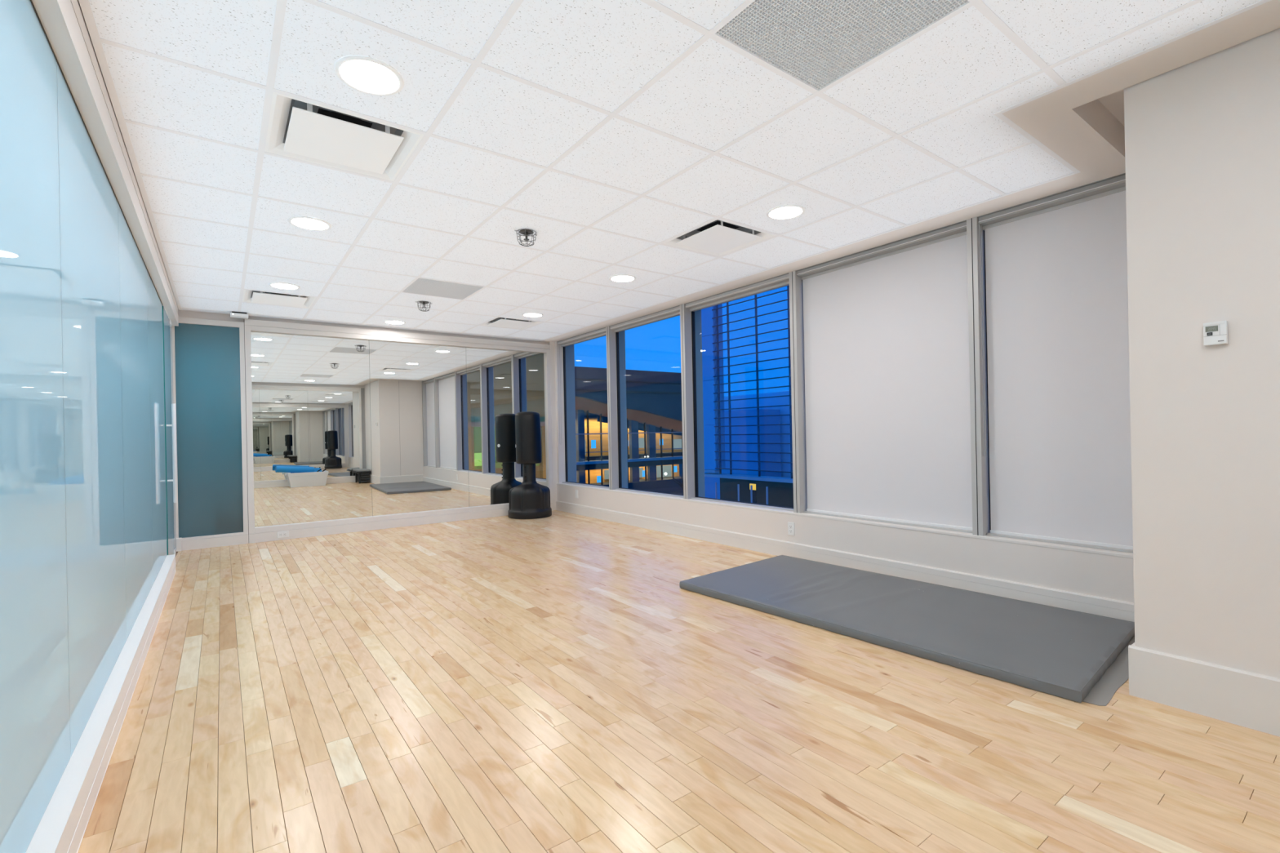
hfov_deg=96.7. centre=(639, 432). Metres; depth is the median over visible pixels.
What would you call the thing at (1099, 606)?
baseboard
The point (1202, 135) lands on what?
wall
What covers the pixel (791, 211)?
recessed light
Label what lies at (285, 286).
recessed light
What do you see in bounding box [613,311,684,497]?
window
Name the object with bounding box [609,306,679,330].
roller shade
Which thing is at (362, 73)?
recessed light
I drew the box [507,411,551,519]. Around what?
bag
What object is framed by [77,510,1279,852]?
floor
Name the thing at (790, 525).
power outlet
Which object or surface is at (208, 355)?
frosted panel
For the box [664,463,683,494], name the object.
ground
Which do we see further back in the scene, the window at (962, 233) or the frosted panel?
the frosted panel
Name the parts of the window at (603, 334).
frame, frame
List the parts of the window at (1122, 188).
frame, frame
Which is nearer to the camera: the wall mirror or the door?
the door
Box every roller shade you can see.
[557,328,605,433]
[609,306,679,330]
[685,274,789,309]
[796,221,972,530]
[977,174,1133,550]
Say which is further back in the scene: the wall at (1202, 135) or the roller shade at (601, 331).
the roller shade at (601, 331)
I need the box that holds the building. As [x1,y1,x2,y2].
[574,366,683,492]
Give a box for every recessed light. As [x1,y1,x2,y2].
[268,282,300,289]
[288,216,331,231]
[333,54,404,95]
[383,320,405,324]
[521,312,542,317]
[608,274,635,282]
[766,204,805,219]
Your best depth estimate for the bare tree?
30.13 m
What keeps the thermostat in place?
attached to the wall at (1202, 135)
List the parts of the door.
pull handle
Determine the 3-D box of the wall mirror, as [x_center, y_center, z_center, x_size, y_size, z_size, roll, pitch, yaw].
[-2.847,-0.099,7.402,3.741,2.370,0.066,-1,0,-36]
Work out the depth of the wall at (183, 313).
7.59 m
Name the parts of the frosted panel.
rail, rail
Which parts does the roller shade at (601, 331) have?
bead chain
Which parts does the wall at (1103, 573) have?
post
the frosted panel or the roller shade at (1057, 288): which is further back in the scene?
the frosted panel
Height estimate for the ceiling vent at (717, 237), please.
0.206 m
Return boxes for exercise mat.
[679,555,1134,706]
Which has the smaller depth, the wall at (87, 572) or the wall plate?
the wall at (87, 572)
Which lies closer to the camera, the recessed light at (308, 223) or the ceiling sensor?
the recessed light at (308, 223)
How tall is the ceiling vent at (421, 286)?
0.062 m
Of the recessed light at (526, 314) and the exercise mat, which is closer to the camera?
the exercise mat
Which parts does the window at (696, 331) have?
frame, frame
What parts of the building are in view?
guard rail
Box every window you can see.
[560,333,608,488]
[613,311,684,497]
[689,280,793,511]
[801,231,973,533]
[982,186,1133,553]
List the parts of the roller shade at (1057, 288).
bead chain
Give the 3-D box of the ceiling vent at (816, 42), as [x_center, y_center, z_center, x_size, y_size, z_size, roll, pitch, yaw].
[0.668,-1.434,1.922,0.591,0.062,0.591,-1,0,-36]
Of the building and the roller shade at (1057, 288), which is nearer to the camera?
the roller shade at (1057, 288)
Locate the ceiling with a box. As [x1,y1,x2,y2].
[78,0,1279,342]
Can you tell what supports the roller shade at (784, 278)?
attached to the window at (696, 331)
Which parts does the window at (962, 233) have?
frame, frame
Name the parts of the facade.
edge panel, edge panel, edge panel, edge panel, fence post, louvre post, louvre post, fence post, blade rail, blade rail, blade rail, blade rail, blade rail, blade rail, blade rail, blade rail, fence post, blade rail, blade rail, blade rail, blade rail, blade rail, blade rail, blade rail, blade rail, blade rail, blade rail, blade rail, blade rail, louvre post, fence post, louvre post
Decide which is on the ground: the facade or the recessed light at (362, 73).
the facade
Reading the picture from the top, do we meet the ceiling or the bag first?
the ceiling
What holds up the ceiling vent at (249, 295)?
in the ceiling
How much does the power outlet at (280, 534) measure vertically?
0.070 m
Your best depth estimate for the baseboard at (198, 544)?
6.78 m
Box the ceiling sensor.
[230,311,248,318]
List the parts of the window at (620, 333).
frame, frame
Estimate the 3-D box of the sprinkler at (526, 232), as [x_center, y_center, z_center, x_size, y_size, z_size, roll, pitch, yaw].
[-0.775,-1.327,3.886,0.134,0.092,0.134,-1,0,9]
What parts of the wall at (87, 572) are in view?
glass pane, glass pane, glass pane, glass pane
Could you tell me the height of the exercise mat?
0.062 m
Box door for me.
[162,306,177,555]
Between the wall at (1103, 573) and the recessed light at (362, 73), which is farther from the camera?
the wall at (1103, 573)
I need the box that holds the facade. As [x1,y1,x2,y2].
[701,285,793,507]
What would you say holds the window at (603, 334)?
in the wall at (1103, 573)
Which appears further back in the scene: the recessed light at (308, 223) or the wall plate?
the wall plate
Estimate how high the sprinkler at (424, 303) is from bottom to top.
0.092 m
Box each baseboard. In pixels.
[182,503,553,551]
[555,500,1279,737]
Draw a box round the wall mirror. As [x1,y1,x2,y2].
[244,319,552,533]
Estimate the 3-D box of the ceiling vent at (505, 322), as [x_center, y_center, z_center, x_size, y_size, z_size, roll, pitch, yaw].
[-1.603,-1.451,7.063,0.602,0.206,0.602,-1,0,-36]
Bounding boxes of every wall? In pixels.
[0,0,182,852]
[177,308,557,543]
[555,216,1133,603]
[1124,27,1279,678]
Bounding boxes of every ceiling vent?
[242,288,316,308]
[264,91,424,181]
[402,277,484,299]
[480,317,542,329]
[662,218,776,256]
[715,0,968,89]
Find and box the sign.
[749,484,756,503]
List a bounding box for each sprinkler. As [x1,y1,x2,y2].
[417,301,431,311]
[515,228,537,246]
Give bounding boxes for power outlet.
[276,530,288,537]
[787,521,794,535]
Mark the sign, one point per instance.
(754, 499)
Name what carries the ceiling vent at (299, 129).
in the ceiling
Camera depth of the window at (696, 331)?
6.22 m
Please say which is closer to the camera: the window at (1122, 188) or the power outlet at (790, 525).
the window at (1122, 188)
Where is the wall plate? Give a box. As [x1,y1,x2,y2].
[575,489,577,497]
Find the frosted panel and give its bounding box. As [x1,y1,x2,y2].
[172,316,248,540]
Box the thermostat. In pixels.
[1203,320,1227,346]
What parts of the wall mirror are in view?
rail, rail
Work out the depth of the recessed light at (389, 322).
6.80 m
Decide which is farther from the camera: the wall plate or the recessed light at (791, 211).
the wall plate
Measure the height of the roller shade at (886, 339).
2.104 m
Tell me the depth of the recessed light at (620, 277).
5.09 m
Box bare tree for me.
[672,475,683,490]

